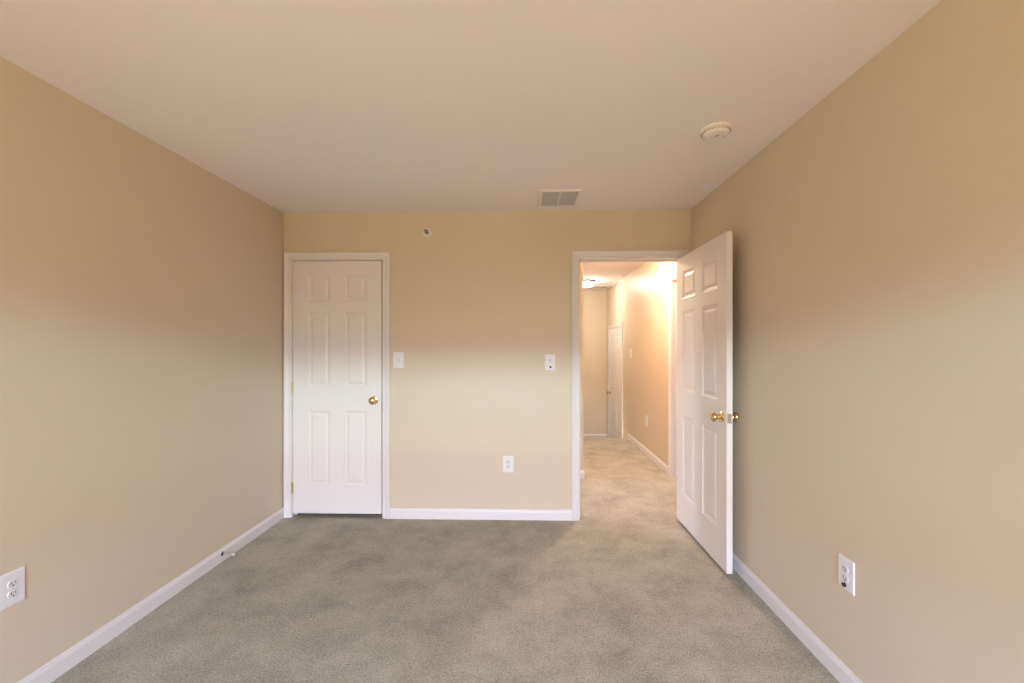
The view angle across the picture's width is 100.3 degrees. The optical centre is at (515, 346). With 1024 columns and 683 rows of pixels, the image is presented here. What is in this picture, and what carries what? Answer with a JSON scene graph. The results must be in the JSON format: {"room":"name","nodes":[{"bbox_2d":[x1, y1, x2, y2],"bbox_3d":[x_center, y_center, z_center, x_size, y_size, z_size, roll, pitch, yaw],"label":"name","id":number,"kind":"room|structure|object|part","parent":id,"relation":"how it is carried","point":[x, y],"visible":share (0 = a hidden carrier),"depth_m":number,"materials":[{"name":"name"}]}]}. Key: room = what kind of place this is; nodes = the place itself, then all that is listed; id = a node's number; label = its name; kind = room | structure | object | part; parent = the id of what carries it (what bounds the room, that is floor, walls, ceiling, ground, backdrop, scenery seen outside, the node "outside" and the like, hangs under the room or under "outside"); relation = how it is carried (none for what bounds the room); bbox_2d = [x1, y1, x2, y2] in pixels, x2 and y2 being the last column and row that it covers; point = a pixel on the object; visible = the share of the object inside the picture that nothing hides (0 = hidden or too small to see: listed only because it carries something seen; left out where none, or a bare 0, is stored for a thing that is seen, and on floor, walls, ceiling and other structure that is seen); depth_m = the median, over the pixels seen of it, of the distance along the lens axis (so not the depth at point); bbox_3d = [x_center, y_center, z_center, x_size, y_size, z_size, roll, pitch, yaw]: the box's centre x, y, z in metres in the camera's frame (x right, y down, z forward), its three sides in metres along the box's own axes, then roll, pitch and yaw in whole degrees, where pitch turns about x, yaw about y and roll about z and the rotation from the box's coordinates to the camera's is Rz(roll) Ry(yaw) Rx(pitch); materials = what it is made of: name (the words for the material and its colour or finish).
{"room":"empty bedroom","nodes":[
{"label":"empty bedroom","id":0,"kind":"room"},
{"bbox_2d":[0,56,283,682],"bbox_3d":[-2.000,0.146,1.044,0.120,2.467,6.486,0,0,1],"label":"wall","id":1,"kind":"structure","parent":0,"point":[141,288],"depth_m":2.04,"materials":[{"name":"beige paint"}]},
{"bbox_2d":[0,566,24,610],"bbox_3d":[-1.920,0.922,1.631,0.009,0.130,0.086,0,0,1],"label":"wall outlet","id":2,"kind":"object","parent":1,"relation":"attached to","point":[12,584],"visible":1,"depth_m":1.63,"materials":[{"name":"white plastic"}]},
{"bbox_2d":[7,589,17,598],"bbox_3d":[-1.918,0.942,1.631,0.004,0.028,0.034,0,0,1],"label":"receptacle","id":3,"kind":"object","parent":2,"relation":"attached to","point":[11,593],"depth_m":1.63,"materials":[{"name":"white plastic"}]},
{"bbox_2d":[7,579,17,587],"bbox_3d":[-1.918,0.903,1.631,0.004,0.028,0.034,0,0,1],"label":"receptacle","id":4,"kind":"object","parent":2,"relation":"attached to","point":[11,583],"depth_m":1.63,"materials":[{"name":"white plastic"}]},
{"bbox_2d":[17,508,283,682],"bbox_3d":[-1.942,1.339,0.707,0.013,0.083,5.516,0,0,1],"label":"baseboard","id":5,"kind":"structure","parent":1,"relation":"attached to","point":[74,655],"depth_m":2.15,"materials":[{"name":"white paint"}]},
{"bbox_2d":[221,551,235,555],"bbox_3d":[-1.843,1.330,2.747,0.082,0.026,0.026,0,0,1],"label":"door stop","id":6,"kind":"object","parent":5,"relation":"attached to","point":[223,552],"visible":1,"depth_m":2.74,"materials":[{"name":"grey metal"}]},
{"bbox_2d":[51,438,839,682],"bbox_3d":[-0.157,1.440,2.120,3.750,0.120,8.730,0,0,1],"label":"floor","id":7,"kind":"structure","parent":0,"point":[622,592],"depth_m":2.27,"materials":[{"name":"carpet"}]},
{"bbox_2d":[0,0,940,289],"bbox_3d":[-0.133,-1.147,3.049,3.750,0.120,10.590,0,0,1],"label":"ceiling","id":8,"kind":"structure","parent":0,"point":[300,106],"depth_m":1.77,"materials":[{"name":"paint"}]},
{"bbox_2d":[538,189,582,206],"bbox_3d":[0.320,-1.079,3.115,0.298,0.016,0.340,0,0,1],"label":"ceiling vent","id":9,"kind":"object","parent":8,"relation":"in","point":[551,197],"visible":1,"depth_m":3.09,"materials":[{"name":"white plastic"}]},
{"bbox_2d":[583,279,594,287],"bbox_3d":[1.168,-1.030,7.023,0.300,0.115,0.300,0,0,1],"label":"ceiling light","id":10,"kind":"object","parent":8,"relation":"attached to","point":[586,283],"visible":0.79,"depth_m":6.92,"materials":[{"name":"white glass"}]},
{"bbox_3d":[1.168,-1.022,7.023,0.255,0.073,0.255,0,0,1],"label":"lamp shade","id":11,"kind":"part","parent":10,"relation":"part of","materials":[{"name":"white glass"}]},
{"bbox_2d":[592,286,609,287],"bbox_3d":[1.556,-1.079,7.713,0.300,0.016,0.300,0,0,1],"label":"ceiling vent","id":12,"kind":"object","parent":8,"relation":"in","point":[593,286],"visible":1,"depth_m":7.69,"materials":[{"name":"white plastic"}]},
{"bbox_2d":[700,122,732,140],"bbox_3d":[1.002,-1.067,2.131,0.150,0.040,0.150,0,0,1],"label":"smoke detector","id":13,"kind":"object","parent":8,"relation":"attached to","point":[715,131],"visible":1,"depth_m":2.10,"materials":[{"name":"white plastic"}]},
{"bbox_2d":[284,210,689,509],"bbox_3d":[-0.062,0.146,3.479,3.630,2.467,0.120,0,0,1],"label":"wall","id":14,"kind":"structure","parent":0,"point":[478,304],"depth_m":3.42,"materials":[{"name":"beige paint"}]},
{"bbox_2d":[283,252,389,518],"bbox_3d":[-1.439,0.308,3.482,0.863,2.144,0.183,0,0,1],"label":"door","id":15,"kind":"structure","parent":14,"relation":"in","point":[336,305],"depth_m":3.46,"materials":[{"name":"white paint"}]},
{"bbox_3d":[-1.141,0.430,3.417,0.065,0.065,0.066,0,0,1],"label":"knob","id":16,"kind":"part","parent":15,"relation":"part of","materials":[{"name":"gold metal"}]},
{"bbox_2d":[393,352,403,367],"bbox_3d":[-0.939,0.105,3.430,0.086,0.130,0.021,0,0,1],"label":"light switch","id":17,"kind":"object","parent":14,"relation":"attached to","point":[398,357],"visible":1,"depth_m":3.44,"materials":[{"name":"white plastic"}]},
{"bbox_2d":[423,228,431,237],"bbox_3d":[-0.708,-0.917,3.407,0.074,0.074,0.056,0,0,1],"label":"sprinkler","id":18,"kind":"object","parent":14,"relation":"attached to","point":[427,232],"visible":1,"depth_m":3.43,"materials":[{"name":"white metal"}]},
{"bbox_2d":[390,508,571,520],"bbox_3d":[-0.279,1.339,3.418,1.458,0.083,0.013,0,0,1],"label":"baseboard","id":19,"kind":"structure","parent":14,"relation":"attached to","point":[395,513],"depth_m":3.41,"materials":[{"name":"white paint"}]},
{"bbox_2d":[503,456,513,471],"bbox_3d":[-0.055,0.937,3.414,0.086,0.130,0.009,0,0,1],"label":"wall outlet","id":20,"kind":"object","parent":14,"relation":"attached to","point":[508,461],"visible":1,"depth_m":3.41,"materials":[{"name":"white plastic"}]},
{"bbox_2d":[545,354,555,370],"bbox_3d":[0.279,0.124,3.399,0.086,0.130,0.021,0,0,1],"label":"light switch","id":21,"kind":"object","parent":14,"relation":"attached to","point":[550,359],"visible":1,"depth_m":3.40,"materials":[{"name":"white plastic"}]},
{"bbox_2d":[572,250,690,520],"bbox_3d":[0.918,0.308,3.454,0.935,2.144,0.158,0,0,1],"label":"door frame","id":22,"kind":"structure","parent":14,"relation":"attached to","point":[620,255],"depth_m":3.39,"materials":[{"name":"white paint"}]},
{"bbox_2d":[677,231,738,573],"bbox_3d":[1.289,0.332,2.963,0.169,2.044,0.846,0,0,1],"label":"door","id":23,"kind":"structure","parent":22,"relation":"attached to","point":[705,415],"depth_m":2.82,"materials":[{"name":"white paint"}]},
{"bbox_3d":[1.231,0.428,2.614,0.066,0.065,0.065,0,0,1],"label":"knob","id":24,"kind":"part","parent":23,"relation":"part of","materials":[{"name":"gold metal"}]},
{"bbox_3d":[1.280,0.428,2.550,0.025,0.058,0.002,0,0,1],"label":"latch plate","id":25,"kind":"part","parent":23,"relation":"part of","materials":[{"name":"gold metal"}]},
{"bbox_3d":[1.332,0.428,2.611,0.066,0.065,0.065,0,0,1],"label":"knob","id":26,"kind":"part","parent":23,"relation":"part of","materials":[{"name":"gold metal"}]},
{"bbox_2d":[580,262,582,470],"bbox_3d":[0.117,0.332,6.359,1.293,2.837,3.720,0,0,1],"label":"wall","id":27,"kind":"structure","parent":0,"point":[581,263],"depth_m":4.48,"materials":[{"name":"beige paint"}]},
{"bbox_2d":[580,471,583,478],"bbox_3d":[0.115,1.339,4.492,1.202,0.083,0.013,0,0,1],"label":"baseboard","id":28,"kind":"structure","parent":27,"relation":"attached to","point":[581,472],"depth_m":4.47,"materials":[{"name":"white paint"}]},
{"bbox_2d":[583,290,606,433],"bbox_3d":[1.283,0.332,8.250,1.182,2.837,0.120,0,0,1],"label":"wall","id":29,"kind":"structure","parent":0,"point":[594,301],"depth_m":8.19,"materials":[{"name":"beige paint"}]},
{"bbox_2d":[583,434,606,437],"bbox_3d":[1.281,1.708,8.184,0.942,0.083,0.013,0,0,1],"label":"baseboard","id":30,"kind":"structure","parent":29,"relation":"attached to","point":[584,435],"depth_m":8.17,"materials":[{"name":"white paint"}]},
{"bbox_2d":[607,262,675,465],"bbox_3d":[1.753,0.332,5.835,0.120,2.837,4.684,0,0,1],"label":"wall","id":31,"kind":"structure","parent":0,"point":[643,315],"depth_m":5.52,"materials":[{"name":"beige paint"}]},
{"bbox_2d":[607,322,622,437],"bbox_3d":[1.760,0.678,7.385,0.184,2.144,1.150,0,0,1],"label":"door","id":32,"kind":"structure","parent":31,"relation":"in","point":[615,331],"depth_m":7.39,"materials":[{"name":"white paint"}]},
{"bbox_3d":[1.753,0.704,7.385,0.035,2.061,1.016,0,0,1],"label":"panel","id":33,"kind":"part","parent":32,"relation":"part of","materials":[{"name":"white paint"}]},
{"bbox_2d":[645,415,647,425],"bbox_3d":[1.679,0.940,5.463,0.009,0.130,0.086,0,0,1],"label":"wall outlet","id":34,"kind":"object","parent":31,"relation":"attached to","point":[646,416],"visible":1,"depth_m":5.46,"materials":[{"name":"white plastic"}]},
{"bbox_2d":[628,433,667,473],"bbox_3d":[1.678,1.339,5.512,0.013,0.083,1.854,0,0,1],"label":"baseboard","id":35,"kind":"structure","parent":31,"relation":"attached to","point":[656,460],"depth_m":5.30,"materials":[{"name":"white paint"}]},
{"bbox_2d":[668,272,675,476],"bbox_3d":[1.696,0.308,4.098,0.147,2.144,0.972,0,0,1],"label":"door frame","id":36,"kind":"structure","parent":31,"relation":"in","point":[671,278],"depth_m":4.52,"materials":[{"name":"white paint"}]},
{"bbox_3d":[1.709,0.331,4.098,0.120,2.098,0.880,0,0,1],"label":"frame","id":37,"kind":"part","parent":36,"relation":"part of","materials":[{"name":"white paint"}]},
{"bbox_2d":[690,0,1023,682],"bbox_3d":[1.377,0.146,0.548,0.120,2.467,5.666,0,0,1],"label":"wall","id":38,"kind":"structure","parent":0,"point":[878,239],"depth_m":1.51,"materials":[{"name":"beige paint"}]},
{"bbox_2d":[733,554,862,682],"bbox_3d":[1.312,1.339,0.625,0.013,0.083,5.516,0,0,1],"label":"baseboard","id":39,"kind":"structure","parent":38,"relation":"attached to","point":[834,665],"depth_m":2.02,"materials":[{"name":"white paint"}]},
{"bbox_2d":[838,553,854,595],"bbox_3d":[1.339,0.921,1.734,0.016,0.130,0.086,0,0,1],"label":"wall outlet","id":40,"kind":"object","parent":38,"relation":"attached to","point":[846,567],"visible":1,"depth_m":1.73,"materials":[{"name":"white plastic"}]},
{"bbox_2d":[842,574,847,582],"bbox_3d":[1.340,0.941,1.734,0.004,0.028,0.034,0,0,1],"label":"receptacle","id":41,"kind":"object","parent":40,"relation":"attached to","point":[844,576],"depth_m":1.73,"materials":[{"name":"white plastic"}]},
{"bbox_2d":[842,564,847,573],"bbox_3d":[1.340,0.902,1.734,0.004,0.028,0.034,0,0,1],"label":"receptacle","id":42,"kind":"object","parent":40,"relation":"attached to","point":[844,566],"depth_m":1.73,"materials":[{"name":"white plastic"}]}
]}

